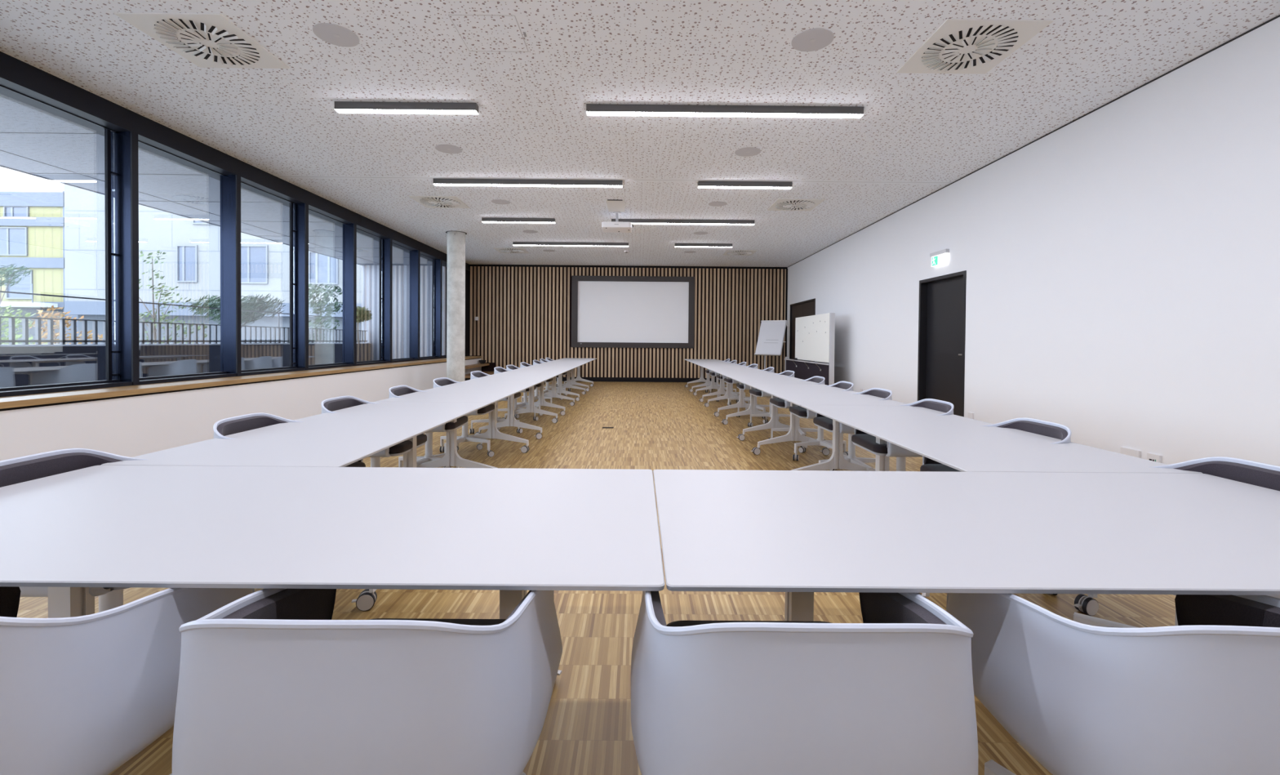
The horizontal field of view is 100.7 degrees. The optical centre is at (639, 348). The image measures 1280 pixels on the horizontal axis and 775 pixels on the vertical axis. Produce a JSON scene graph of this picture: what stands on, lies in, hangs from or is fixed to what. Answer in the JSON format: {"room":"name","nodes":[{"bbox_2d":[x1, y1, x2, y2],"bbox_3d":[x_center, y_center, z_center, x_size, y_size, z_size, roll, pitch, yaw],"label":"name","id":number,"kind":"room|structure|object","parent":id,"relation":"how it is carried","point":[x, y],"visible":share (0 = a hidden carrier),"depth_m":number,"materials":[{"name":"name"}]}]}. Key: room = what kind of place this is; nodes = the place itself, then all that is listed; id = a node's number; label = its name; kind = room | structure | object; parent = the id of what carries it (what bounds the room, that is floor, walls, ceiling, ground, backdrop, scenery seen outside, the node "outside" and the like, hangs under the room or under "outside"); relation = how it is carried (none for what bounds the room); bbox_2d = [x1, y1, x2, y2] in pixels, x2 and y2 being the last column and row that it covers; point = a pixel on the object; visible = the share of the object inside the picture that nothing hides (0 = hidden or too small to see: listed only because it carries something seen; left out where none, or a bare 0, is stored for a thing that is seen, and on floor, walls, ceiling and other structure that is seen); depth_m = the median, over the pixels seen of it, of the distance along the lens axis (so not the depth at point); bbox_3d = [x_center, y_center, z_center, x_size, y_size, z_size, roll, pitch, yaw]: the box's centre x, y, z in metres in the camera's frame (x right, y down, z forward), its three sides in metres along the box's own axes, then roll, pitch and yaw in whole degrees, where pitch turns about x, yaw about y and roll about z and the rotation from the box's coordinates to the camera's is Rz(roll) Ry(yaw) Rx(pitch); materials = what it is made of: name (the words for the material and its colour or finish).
{"room":"conference room","nodes":[
{"label":"conference room","id":0,"kind":"room"},
{"bbox_2d":[0,96,432,265],"bbox_3d":[-6.790,-2.588,4.918,3.070,0.525,21.950,0,1,0],"label":"soffit","id":1,"kind":"structure","parent":0,"point":[33,142],"depth_m":7.46,"materials":[{"name":"grey"}]},
{"bbox_2d":[0,358,481,460],"bbox_3d":[-4.686,0.721,6.689,0.285,0.645,17.188,0,1,0],"label":"wall","id":2,"kind":"structure","parent":0,"point":[136,425],"depth_m":5.17,"materials":[{"name":"white paint"}]},
{"bbox_2d":[0,84,139,396],"bbox_3d":[-4.965,-0.900,4.481,0.206,2.528,1.329,0,1,0],"label":"window","id":3,"kind":"structure","parent":2,"relation":"in","point":[121,148],"depth_m":5.08,"materials":[{"name":"black"}]},
{"bbox_2d":[137,140,241,384],"bbox_3d":[-4.969,-0.918,5.806,0.206,2.528,1.329,0,1,0],"label":"window","id":4,"kind":"structure","parent":2,"relation":"in","point":[230,184],"depth_m":6.41,"materials":[{"name":"black"}]},
{"bbox_2d":[0,51,470,271],"bbox_3d":[-5.058,-2.193,6.648,0.392,0.196,17.188,0,1,0],"label":"trim","id":5,"kind":"structure","parent":2,"relation":"attached to","point":[19,76],"depth_m":5.49,"materials":[{"name":"black metal"}]},
{"bbox_2d":[0,357,480,411],"bbox_3d":[-4.682,0.394,6.635,0.287,0.019,17.088,0,1,0],"label":"trim","id":6,"kind":"structure","parent":2,"relation":"on","point":[156,393],"depth_m":5.12,"materials":[{"name":"brown wood"}]},
{"bbox_2d":[0,355,481,408],"bbox_3d":[-4.792,0.360,6.639,0.566,0.048,17.098,0,1,0],"label":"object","id":7,"kind":"structure","parent":2,"relation":"attached to","point":[8,402],"depth_m":5.17,"materials":[{"name":"brown wood"}]},
{"bbox_2d":[240,182,308,375],"bbox_3d":[-4.973,-0.937,7.131,0.206,2.528,1.329,0,1,0],"label":"window","id":8,"kind":"structure","parent":2,"relation":"in","point":[299,212],"depth_m":7.73,"materials":[{"name":"black"}]},
{"bbox_2d":[308,208,356,369],"bbox_3d":[-4.978,-0.955,8.456,0.206,2.528,1.329,0,1,0],"label":"window","id":9,"kind":"structure","parent":2,"relation":"in","point":[349,230],"depth_m":9.06,"materials":[{"name":"black"}]},
{"bbox_2d":[356,228,392,365],"bbox_3d":[-4.982,-0.974,9.781,0.206,2.528,1.329,0,1,0],"label":"window","id":10,"kind":"structure","parent":2,"relation":"in","point":[385,244],"depth_m":10.38,"materials":[{"name":"black"}]},
{"bbox_2d":[391,242,420,362],"bbox_3d":[-4.986,-0.992,11.106,0.206,2.528,1.329,0,1,0],"label":"window","id":11,"kind":"structure","parent":2,"relation":"in","point":[415,255],"depth_m":11.71,"materials":[{"name":"black"}]},
{"bbox_2d":[419,253,442,359],"bbox_3d":[-4.990,-1.010,12.431,0.206,2.528,1.329,0,1,0],"label":"window","id":12,"kind":"structure","parent":2,"relation":"in","point":[437,264],"depth_m":13.03,"materials":[{"name":"black"}]},
{"bbox_2d":[444,266,470,355],"bbox_3d":[-5.096,-0.997,14.838,0.392,2.433,0.843,0,1,0],"label":"window","id":13,"kind":"structure","parent":2,"relation":"attached to","point":[467,272],"depth_m":15.00,"materials":[{"name":"black"}]},
{"bbox_2d":[361,264,445,360],"bbox_3d":[-6.828,-0.697,16.045,3.040,3.585,0.250,0,1,0],"label":"wall","id":14,"kind":"structure","parent":0,"point":[370,273],"depth_m":15.91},
{"bbox_2d":[17,381,1175,774],"bbox_3d":[-0.045,1.139,6.860,9.175,0.120,17.488,0,1,0],"label":"floor","id":15,"kind":"structure","parent":0,"point":[587,728],"depth_m":2.41,"materials":[{"name":"brown wood"}]},
{"bbox_2d":[0,448,146,612],"bbox_3d":[-1.746,0.745,1.753,0.580,0.781,0.590,0,1,-2],"label":"tub chair","id":16,"kind":"object","parent":15,"relation":"on","point":[30,467],"visible":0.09,"depth_m":1.75,"materials":[{"name":"grey fabric"}]},
{"bbox_2d":[0,586,254,774],"bbox_3d":[-1.144,0.763,1.021,0.593,0.775,0.589,0,1,-4],"label":"tub chair","id":17,"kind":"object","parent":15,"relation":"on","point":[86,694],"visible":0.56,"depth_m":0.86,"materials":[{"name":"grey plastic"}]},
{"bbox_2d":[213,412,365,466],"bbox_3d":[-1.760,0.732,2.685,0.556,0.781,0.580,0,1,-1],"label":"tub chair","id":18,"kind":"object","parent":15,"relation":"on","point":[222,428],"visible":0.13,"depth_m":2.70,"materials":[{"name":"white plastic"}]},
{"bbox_2d":[100,401,491,610],"bbox_3d":[-1.538,0.765,2.920,0.882,0.712,2.000,0,1,0],"label":"folding table","id":19,"kind":"object","parent":15,"relation":"on","point":[348,436],"visible":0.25,"depth_m":2.43,"materials":[{"name":"grey laminate"}]},
{"bbox_2d":[0,465,664,675],"bbox_3d":[-0.957,0.790,1.462,2.000,0.712,0.912,0,1,0],"label":"folding table","id":20,"kind":"object","parent":15,"relation":"on","point":[513,531],"visible":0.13,"depth_m":1.30,"materials":[{"name":"grey laminate"}]},
{"bbox_2d":[172,587,562,774],"bbox_3d":[-0.465,0.766,1.009,0.580,0.781,0.556,0,1,0],"label":"tub chair","id":21,"kind":"object","parent":15,"relation":"on","point":[268,683],"visible":0.92,"depth_m":0.74,"materials":[{"name":"white plastic"}]},
{"bbox_2d":[368,617,506,625],"bbox_3d":[-0.464,0.676,1.031,0.444,0.054,0.510,0,1,0],"label":"seat cushion","id":22,"kind":"object","parent":21,"relation":"on","point":[464,621],"depth_m":1.26,"materials":[{"name":"grey fabric"}]},
{"bbox_2d":[321,395,426,466],"bbox_3d":[-1.777,0.720,3.555,0.556,0.781,0.580,0,1,0],"label":"tub chair","id":23,"kind":"object","parent":15,"relation":"on","point":[329,405],"visible":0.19,"depth_m":3.50,"materials":[{"name":"white plastic"}]},
{"bbox_2d":[388,433,426,453],"bbox_3d":[-1.753,0.631,3.553,0.510,0.054,0.444,0,1,0],"label":"seat cushion","id":24,"kind":"object","parent":23,"relation":"on","point":[405,446],"depth_m":3.42,"materials":[{"name":"grey fabric"}]},
{"bbox_2d":[388,385,467,467],"bbox_3d":[-1.758,0.711,4.441,0.620,0.775,0.614,0,1,-2],"label":"tub chair","id":25,"kind":"object","parent":15,"relation":"on","point":[395,391],"visible":0.15,"depth_m":4.43,"materials":[{"name":"white plastic"}]},
{"bbox_2d":[444,415,467,429],"bbox_3d":[-1.753,0.618,4.454,0.510,0.054,0.444,0,1,-2],"label":"seat cushion","id":26,"kind":"object","parent":25,"relation":"on","point":[462,420],"depth_m":4.37,"materials":[{"name":"grey fabric"}]},
{"bbox_2d":[445,231,466,382],"bbox_3d":[-3.731,-0.671,10.755,0.410,3.331,0.410,0,1,0],"label":"concrete column","id":27,"kind":"structure","parent":15,"relation":"on","point":[455,280],"depth_m":10.60,"materials":[{"name":"grey concrete"}]},
{"bbox_2d":[375,381,541,467],"bbox_3d":[-1.545,0.738,4.923,0.882,0.712,2.000,0,1,0],"label":"folding table","id":28,"kind":"object","parent":15,"relation":"on","point":[492,392],"visible":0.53,"depth_m":4.54,"materials":[{"name":"white"}]},
{"bbox_2d":[433,377,497,457],"bbox_3d":[-1.772,0.695,5.406,0.605,0.781,0.602,0,1,-5],"label":"tub chair","id":29,"kind":"object","parent":15,"relation":"on","point":[437,382],"visible":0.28,"depth_m":5.37,"materials":[{"name":"white plastic"}]},
{"bbox_2d":[469,370,522,433],"bbox_3d":[-1.810,0.680,6.626,0.654,0.775,0.640,1,1,2],"label":"tub chair","id":30,"kind":"object","parent":15,"relation":"on","point":[476,374],"visible":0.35,"depth_m":6.63,"materials":[{"name":"white plastic"}]},
{"bbox_2d":[464,370,565,439],"bbox_3d":[-1.551,0.710,6.926,0.882,0.712,2.000,0,1,0],"label":"folding table","id":31,"kind":"object","parent":15,"relation":"on","point":[508,375],"visible":0.74,"depth_m":6.51,"materials":[{"name":"white"}]},
{"bbox_2d":[493,366,537,420],"bbox_3d":[-1.815,0.665,7.696,0.657,0.775,0.644,0,1,1],"label":"tub chair","id":32,"kind":"object","parent":15,"relation":"on","point":[498,369],"visible":0.2,"depth_m":7.70,"materials":[{"name":"white plastic"}]},
{"bbox_2d":[510,364,580,415],"bbox_3d":[-1.558,0.682,8.928,0.882,0.712,2.000,0,1,0],"label":"folding table","id":33,"kind":"object","parent":15,"relation":"on","point":[553,393],"visible":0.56,"depth_m":8.61,"materials":[{"name":"white laminate"}]},
{"bbox_2d":[535,360,590,400],"bbox_3d":[-1.564,0.654,10.931,0.882,0.712,2.000,0,1,0],"label":"folding table","id":34,"kind":"object","parent":15,"relation":"on","point":[568,384],"visible":0.68,"depth_m":10.54,"materials":[{"name":"white"}]},
{"bbox_2d":[553,357,596,391],"bbox_3d":[-1.571,0.627,12.934,0.882,0.712,2.000,0,1,0],"label":"folding table","id":35,"kind":"object","parent":15,"relation":"on","point":[573,380],"visible":0.66,"depth_m":12.75,"materials":[{"name":"white laminate"}]},
{"bbox_2d":[684,359,728,391],"bbox_3d":[1.575,0.653,12.944,0.882,0.712,2.000,0,1,0],"label":"folding table","id":36,"kind":"object","parent":15,"relation":"on","point":[701,379],"visible":0.65,"depth_m":12.92,"materials":[{"name":"white"}]},
{"bbox_2d":[691,361,746,401],"bbox_3d":[1.582,0.680,10.942,0.882,0.712,2.000,0,1,0],"label":"folding table","id":37,"kind":"object","parent":15,"relation":"on","point":[722,391],"visible":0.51,"depth_m":10.65,"materials":[{"name":"white laminate"}]},
{"bbox_2d":[702,366,774,416],"bbox_3d":[1.588,0.708,8.939,0.882,0.712,2.000,0,1,0],"label":"folding table","id":38,"kind":"object","parent":15,"relation":"on","point":[741,402],"visible":0.79,"depth_m":8.59,"materials":[{"name":"white laminate"}]},
{"bbox_2d":[718,372,817,440],"bbox_3d":[1.595,0.736,6.936,0.882,0.712,2.000,0,1,0],"label":"folding table","id":39,"kind":"object","parent":15,"relation":"on","point":[753,378],"visible":0.76,"depth_m":6.55,"materials":[{"name":"white laminate"}]},
{"bbox_2d":[747,369,794,426],"bbox_3d":[1.811,0.697,7.367,0.629,0.781,0.627,0,1,-17],"label":"tub chair","id":40,"kind":"object","parent":15,"relation":"on","point":[757,393],"visible":0.31,"depth_m":7.33,"materials":[{"name":"white plastic"}]},
{"bbox_2d":[754,320,788,368],"bbox_3d":[3.436,0.129,14.019,0.858,1.760,0.619,1,1,33],"label":"easel","id":41,"kind":"object","parent":15,"relation":"on","point":[771,332],"visible":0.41,"depth_m":14.04,"materials":[{"name":"white paper"}]},
{"bbox_2d":[768,375,825,448],"bbox_3d":[1.807,0.714,6.168,0.627,0.781,0.624,0,1,-14],"label":"tub chair","id":42,"kind":"object","parent":15,"relation":"on","point":[780,402],"visible":0.2,"depth_m":6.13,"materials":[{"name":"white plastic"}]},
{"bbox_2d":[631,591,977,774],"bbox_3d":[0.279,0.772,1.029,0.603,0.781,0.607,0,1,-8],"label":"tub chair","id":43,"kind":"object","parent":15,"relation":"on","point":[891,692],"visible":0.95,"depth_m":0.74,"materials":[{"name":"white plastic"}]},
{"bbox_2d":[666,620,831,626],"bbox_3d":[0.271,0.682,1.033,0.444,0.054,0.510,0,1,0],"label":"seat cushion","id":44,"kind":"object","parent":43,"relation":"on","point":[677,623],"depth_m":1.27,"materials":[{"name":"grey fabric"}]},
{"bbox_2d":[784,312,835,385],"bbox_3d":[3.748,0.156,12.088,0.480,1.765,3.255,0,1,0],"label":"whiteboard","id":45,"kind":"object","parent":15,"relation":"on","point":[815,335],"visible":0.84,"depth_m":11.41,"materials":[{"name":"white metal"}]},
{"bbox_2d":[784,358,829,364],"bbox_3d":[3.765,0.299,12.092,0.085,0.024,3.150,0,1,0],"label":"tray","id":46,"kind":"object","parent":45,"relation":"on","point":[795,360],"depth_m":11.91,"materials":[{"name":"silver metal"}]},
{"bbox_2d":[789,381,853,460],"bbox_3d":[1.834,0.728,5.384,0.631,0.775,0.615,0,1,1],"label":"tub chair","id":47,"kind":"object","parent":15,"relation":"on","point":[800,411],"visible":0.36,"depth_m":5.32,"materials":[{"name":"white plastic"}]},
{"bbox_2d":[746,382,907,471],"bbox_3d":[1.601,0.764,4.933,0.882,0.712,2.000,0,1,0],"label":"folding table","id":48,"kind":"object","parent":15,"relation":"on","point":[798,394],"visible":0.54,"depth_m":4.46,"materials":[{"name":"white laminate"}]},
{"bbox_2d":[813,387,892,471],"bbox_3d":[1.823,0.739,4.585,0.655,0.775,0.641,0,1,-2],"label":"tub chair","id":49,"kind":"object","parent":15,"relation":"on","point":[824,422],"visible":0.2,"depth_m":4.54,"materials":[{"name":"white plastic"}]},
{"bbox_2d":[813,417,832,430],"bbox_3d":[1.806,0.646,4.565,0.510,0.054,0.444,0,1,-2],"label":"seat cushion","id":50,"kind":"object","parent":49,"relation":"on","point":[825,423],"depth_m":4.54,"materials":[{"name":"grey fabric"}]},
{"bbox_2d":[851,398,953,471],"bbox_3d":[1.818,0.748,3.687,0.556,0.781,0.580,0,1,0],"label":"tub chair","id":51,"kind":"object","parent":15,"relation":"on","point":[865,441],"visible":0.22,"depth_m":3.63,"materials":[{"name":"white plastic"}]},
{"bbox_2d":[851,433,887,453],"bbox_3d":[1.796,0.658,3.685,0.510,0.054,0.444,0,1,0],"label":"seat cushion","id":52,"kind":"object","parent":51,"relation":"on","point":[866,442],"depth_m":3.63,"materials":[{"name":"grey fabric"}]},
{"bbox_2d":[653,469,1279,621],"bbox_3d":[1.046,0.807,1.469,2.000,0.712,0.912,0,1,0],"label":"folding table","id":53,"kind":"object","parent":15,"relation":"on","point":[799,534],"visible":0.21,"depth_m":1.30,"materials":[{"name":"white laminate"}]},
{"bbox_2d":[920,417,1071,595],"bbox_3d":[1.822,0.764,2.749,0.609,0.775,0.604,0,1,0],"label":"tub chair","id":54,"kind":"object","parent":15,"relation":"on","point":[1048,428],"visible":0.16,"depth_m":2.80,"materials":[{"name":"white plastic"}]},
{"bbox_2d":[920,463,961,471],"bbox_3d":[1.796,0.672,2.736,0.510,0.054,0.444,0,1,0],"label":"seat cushion","id":55,"kind":"object","parent":54,"relation":"on","point":[927,467],"depth_m":2.86,"materials":[{"name":"grey fabric"}]},
{"bbox_2d":[800,404,1202,615],"bbox_3d":[1.608,0.791,2.930,0.882,0.712,2.000,0,1,0],"label":"folding table","id":56,"kind":"object","parent":15,"relation":"on","point":[961,443],"visible":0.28,"depth_m":2.43,"materials":[{"name":"white laminate"}]},
{"bbox_2d":[946,592,1279,774],"bbox_3d":[0.960,0.778,1.005,0.588,0.781,0.577,1,1,6],"label":"tub chair","id":57,"kind":"object","parent":15,"relation":"on","point":[1200,695],"visible":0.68,"depth_m":0.81,"materials":[{"name":"white plastic"}]},
{"bbox_2d":[1073,456,1279,627],"bbox_3d":[1.830,0.775,1.767,0.556,0.781,0.580,0,1,1],"label":"tub chair","id":58,"kind":"object","parent":15,"relation":"on","point":[1254,473],"visible":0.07,"depth_m":1.87,"materials":[{"name":"grey fabric"}]},
{"bbox_2d":[469,266,786,377],"bbox_3d":[-0.408,-0.707,15.382,9.875,3.331,0.292,0,1,0],"label":"wall","id":59,"kind":"structure","parent":0,"point":[524,313],"depth_m":15.25,"materials":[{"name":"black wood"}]},
{"bbox_2d":[469,264,787,269],"bbox_3d":[-0.324,-2.345,15.230,9.115,0.049,0.049,0,1,0],"label":"trim","id":60,"kind":"structure","parent":59,"relation":"attached to","point":[506,265],"depth_m":15.21,"materials":[{"name":"black"}]},
{"bbox_2d":[571,275,694,347],"bbox_3d":[-0.201,-1.043,15.230,3.518,2.048,0.085,0,1,0],"label":"projection screen","id":61,"kind":"object","parent":59,"relation":"attached to","point":[607,311],"visible":1,"depth_m":15.23,"materials":[{"name":"grey fabric"}]},
{"bbox_2d":[555,377,726,382],"bbox_3d":[-0.351,0.903,15.275,9.115,0.115,0.049,0,1,0],"label":"baseboard","id":62,"kind":"structure","parent":59,"relation":"attached to","point":[564,379],"depth_m":15.25,"materials":[{"name":"black wood"}]},
{"bbox_2d":[0,0,1279,266],"bbox_3d":[-0.366,-2.354,6.811,9.875,0.200,17.488,0,1,0],"label":"ceiling","id":63,"kind":"structure","parent":0,"point":[916,135],"depth_m":4.64,"materials":[{"name":"white paint"}]},
{"bbox_2d":[113,12,288,68],"bbox_3d":[-3.150,-2.226,3.879,0.710,0.021,0.700,0,1,0],"label":"ceiling vent","id":64,"kind":"object","parent":63,"relation":"in","point":[206,40],"visible":1,"depth_m":3.82,"materials":[{"name":"white metal"}]},
{"bbox_2d":[312,22,359,47],"bbox_3d":[-2.159,-2.224,3.773,0.290,0.005,0.290,0,1,0],"label":"ceiling speaker","id":65,"kind":"object","parent":63,"relation":"attached to","point":[335,34],"visible":1,"depth_m":3.76,"materials":[{"name":"grey"}]},
{"bbox_2d":[334,101,478,114],"bbox_3d":[-2.137,-2.204,4.868,1.288,0.074,0.080,0,1,0],"label":"ceiling light","id":66,"kind":"object","parent":63,"relation":"attached to","point":[341,107],"visible":1,"depth_m":4.83,"materials":[{"name":"grey plastic"}]},
{"bbox_2d":[334,109,478,114],"bbox_3d":[-2.137,-2.170,4.869,1.282,0.006,0.078,0,1,0],"label":"diffuser","id":67,"kind":"object","parent":66,"relation":"attached to","point":[341,111],"depth_m":4.86,"materials":[{"name":"white plastic"}]},
{"bbox_2d":[408,195,470,208],"bbox_3d":[-3.134,-2.287,8.329,0.710,0.021,0.700,0,1,0],"label":"ceiling vent","id":68,"kind":"object","parent":63,"relation":"in","point":[428,202],"visible":1,"depth_m":8.28,"materials":[{"name":"white metal"}]},
{"bbox_2d":[481,217,555,223],"bbox_3d":[-2.152,-2.267,9.413,1.288,0.074,0.080,0,1,0],"label":"ceiling light","id":69,"kind":"object","parent":63,"relation":"attached to","point":[542,220],"visible":1,"depth_m":9.37,"materials":[{"name":"grey"}]},
{"bbox_2d":[433,178,622,187],"bbox_3d":[-1.506,-2.231,7.160,2.538,0.074,0.080,0,1,0],"label":"ceiling light","id":70,"kind":"object","parent":63,"relation":"attached to","point":[440,182],"visible":1,"depth_m":7.12,"materials":[{"name":"grey plastic"}]},
{"bbox_2d":[433,183,622,187],"bbox_3d":[-1.507,-2.196,7.160,2.532,0.006,0.078,0,1,0],"label":"diffuser","id":71,"kind":"object","parent":70,"relation":"attached to","point":[615,185],"depth_m":7.13,"materials":[{"name":"white plastic"}]},
{"bbox_2d":[512,241,628,246],"bbox_3d":[-1.521,-2.293,11.684,2.538,0.074,0.080,0,1,0],"label":"ceiling light","id":72,"kind":"object","parent":63,"relation":"attached to","point":[514,243],"visible":1,"depth_m":11.65,"materials":[{"name":"grey plastic"}]},
{"bbox_2d":[605,199,625,212],"bbox_3d":[-0.385,-2.270,8.466,0.270,0.014,0.725,0,1,0],"label":"cover plate","id":73,"kind":"object","parent":63,"relation":"attached to","point":[614,206],"visible":1,"depth_m":8.45,"materials":[{"name":"white"}]},
{"bbox_2d":[601,212,633,232],"bbox_3d":[-0.371,-2.135,8.949,0.523,0.298,0.452,0,1,0],"label":"ceiling projector","id":74,"kind":"object","parent":63,"relation":"hanging from","point":[616,226],"visible":1,"depth_m":8.79,"materials":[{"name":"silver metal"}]},
{"bbox_2d":[611,218,754,225],"bbox_3d":[0.762,-2.243,9.422,2.533,0.074,0.080,0,1,0],"label":"ceiling light","id":75,"kind":"object","parent":63,"relation":"attached to","point":[634,221],"visible":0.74,"depth_m":9.38,"materials":[{"name":"grey"}]},
{"bbox_2d":[631,222,754,225],"bbox_3d":[0.761,-2.209,9.423,2.527,0.006,0.078,0,1,0],"label":"diffuser","id":76,"kind":"object","parent":75,"relation":"attached to","point":[722,224],"depth_m":9.39,"materials":[{"name":"white"}]},
{"bbox_2d":[675,243,732,247],"bbox_3d":[1.401,-2.269,11.694,1.262,0.074,0.080,0,1,0],"label":"ceiling light","id":77,"kind":"object","parent":63,"relation":"attached to","point":[677,245],"visible":1,"depth_m":11.65,"materials":[{"name":"grey plastic"}]},
{"bbox_2d":[586,103,863,118],"bbox_3d":[0.776,-2.180,4.878,2.533,0.074,0.080,0,1,0],"label":"ceiling light","id":78,"kind":"object","parent":63,"relation":"attached to","point":[592,109],"visible":1,"depth_m":4.84,"materials":[{"name":"grey plastic"}]},
{"bbox_2d":[586,111,862,118],"bbox_3d":[0.776,-2.146,4.878,2.527,0.006,0.078,0,1,0],"label":"diffuser","id":79,"kind":"object","parent":78,"relation":"attached to","point":[752,114],"depth_m":4.86,"materials":[{"name":"white plastic"}]},
{"bbox_2d":[697,181,791,189],"bbox_3d":[1.415,-2.206,7.170,1.262,0.074,0.080,0,1,0],"label":"ceiling light","id":80,"kind":"object","parent":63,"relation":"attached to","point":[703,184],"visible":1,"depth_m":7.13,"materials":[{"name":"grey plastic"}]},
{"bbox_2d":[697,186,791,189],"bbox_3d":[1.415,-2.172,7.170,1.256,0.006,0.078,0,1,0],"label":"diffuser","id":81,"kind":"object","parent":80,"relation":"attached to","point":[702,187],"depth_m":7.15,"materials":[{"name":"white plastic"}]},
{"bbox_2d":[767,198,825,210],"bbox_3d":[2.431,-2.241,8.323,0.710,0.021,0.700,0,1,0],"label":"ceiling vent","id":82,"kind":"object","parent":63,"relation":"in","point":[780,204],"visible":1,"depth_m":8.27,"materials":[{"name":"white metal"}]},
{"bbox_2d":[791,27,834,51],"bbox_3d":[1.231,-2.196,3.784,0.290,0.005,0.290,0,1,0],"label":"ceiling speaker","id":83,"kind":"object","parent":63,"relation":"attached to","point":[813,39],"visible":1,"depth_m":3.77,"materials":[{"name":"grey"}]},
{"bbox_2d":[896,18,1053,74],"bbox_3d":[2.395,-2.180,3.873,0.710,0.021,0.700,0,1,0],"label":"ceiling vent","id":84,"kind":"object","parent":63,"relation":"in","point":[958,46],"visible":1,"depth_m":3.82,"materials":[{"name":"white metal"}]},
{"bbox_2d":[786,17,1279,466],"bbox_3d":[4.323,-0.548,6.749,0.300,3.331,17.288,0,1,0],"label":"wall","id":85,"kind":"structure","parent":0,"point":[1122,264],"depth_m":4.61,"materials":[{"name":"white paint"}]},
{"bbox_2d":[789,297,815,361],"bbox_3d":[4.269,-0.099,13.848,0.132,2.235,2.170,0,1,0],"label":"door","id":86,"kind":"structure","parent":85,"relation":"in","point":[806,308],"depth_m":14.44,"materials":[{"name":"black paint"}]},
{"bbox_2d":[929,248,949,266],"bbox_3d":[4.158,-1.251,7.367,0.050,0.193,0.400,0,1,0],"label":"exit sign","id":87,"kind":"object","parent":85,"relation":"attached to","point":[940,257],"visible":1,"depth_m":7.32,"materials":[{"name":"white plastic"}]},
{"bbox_2d":[917,270,966,416],"bbox_3d":[4.236,0.052,7.370,0.152,2.112,1.138,0,1,0],"label":"door","id":88,"kind":"structure","parent":85,"relation":"in","point":[942,299],"depth_m":7.45,"materials":[{"name":"black paint"}]},
{"bbox_2d":[788,14,1279,266],"bbox_3d":[4.184,-2.207,6.637,0.006,0.011,17.108,0,1,0],"label":"trim","id":89,"kind":"structure","parent":85,"relation":"attached to","point":[1277,16],"depth_m":4.75,"materials":[{"name":"grey"}]},
{"label":"outside","id":90,"kind":"structure","parent":0,"visible":0},
{"bbox_3d":[-49.245,1.170,24.860,81.700,0.300,130.000,0,1,0],"label":"ground","id":91,"kind":"structure","parent":90,"visible":0},
{"bbox_2d":[0,262,32,306],"bbox_3d":[-15.342,-0.312,12.563,1.652,3.579,0.960,0,1,0],"label":"tree","id":92,"kind":"object","parent":91,"relation":"on","point":[11,273],"visible":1,"depth_m":12.53,"materials":[{"name":"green plant"}]},
{"bbox_2d":[0,304,47,344],"bbox_3d":[-12.488,0.332,10.295,1.482,2.394,0.997,0,1,0],"label":"shrub","id":93,"kind":"object","parent":91,"relation":"on","point":[28,314],"visible":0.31,"depth_m":10.40,"materials":[{"name":"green plant"}]},
{"bbox_2d":[0,191,78,344],"bbox_3d":[-47.889,-4.644,37.485,24.400,11.000,10.600,0,1,0],"label":"building","id":94,"kind":"structure","parent":91,"relation":"on","point":[32,224],"depth_m":33.76,"materials":[{"name":"grey"}]},
{"bbox_2d":[29,304,102,344],"bbox_3d":[-13.014,0.259,12.068,1.628,2.480,0.847,0,1,0],"label":"shrub","id":95,"kind":"object","parent":91,"relation":"on","point":[45,313],"visible":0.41,"depth_m":12.01,"materials":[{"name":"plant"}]},
{"bbox_2d":[138,249,213,343],"bbox_3d":[-9.768,-0.250,10.863,2.070,3.586,0.971,0,1,0],"label":"tree","id":96,"kind":"object","parent":91,"relation":"on","point":[153,316],"visible":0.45,"depth_m":10.85,"materials":[{"name":"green plant"}]},
{"bbox_2d":[64,184,361,343],"bbox_3d":[-20.221,-5.369,34.319,24.300,13.000,9.090,0,1,0],"label":"building","id":97,"kind":"structure","parent":91,"relation":"on","point":[191,247],"depth_m":29.85,"materials":[{"name":"grey"}]},
{"bbox_2d":[186,293,284,328],"bbox_3d":[-9.091,0.143,11.964,2.000,2.794,1.088,0,1,0],"label":"pine tree","id":98,"kind":"object","parent":91,"relation":"on","point":[255,306],"visible":0.59,"depth_m":11.86,"materials":[{"name":"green plant"}]},
{"bbox_2d":[308,283,342,342],"bbox_3d":[-9.235,-0.201,15.342,1.231,3.374,0.996,0,1,0],"label":"tree","id":99,"kind":"object","parent":91,"relation":"on","point":[329,308],"visible":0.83,"depth_m":15.29,"materials":[{"name":"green plant"}]},
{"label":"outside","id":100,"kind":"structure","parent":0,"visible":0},
{"bbox_3d":[-6.703,0.715,4.964,3.240,0.170,21.950,0,1,0],"label":"terrace","id":101,"kind":"object","parent":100,"visible":0},
{"bbox_2d":[0,342,371,387],"bbox_3d":[-8.169,0.298,4.953,0.260,0.640,21.950,0,1,0],"label":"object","id":102,"kind":"object","parent":101,"relation":"on","point":[20,365],"visible":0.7,"depth_m":8.70,"materials":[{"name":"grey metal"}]},
{"bbox_2d":[0,290,367,344],"bbox_3d":[-8.134,-0.364,4.919,0.040,0.685,21.900,0,1,0],"label":"terrace railing","id":103,"kind":"object","parent":102,"relation":"on","point":[11,340],"visible":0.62,"depth_m":8.95,"materials":[{"name":"grey metal"}]},
{"bbox_2d":[356,306,372,361],"bbox_3d":[-7.581,-0.324,14.256,0.715,1.638,0.687,0,1,0],"label":"tree","id":104,"kind":"object","parent":101,"relation":"on","point":[362,314],"visible":0.62,"depth_m":14.23,"materials":[{"name":"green plant"}]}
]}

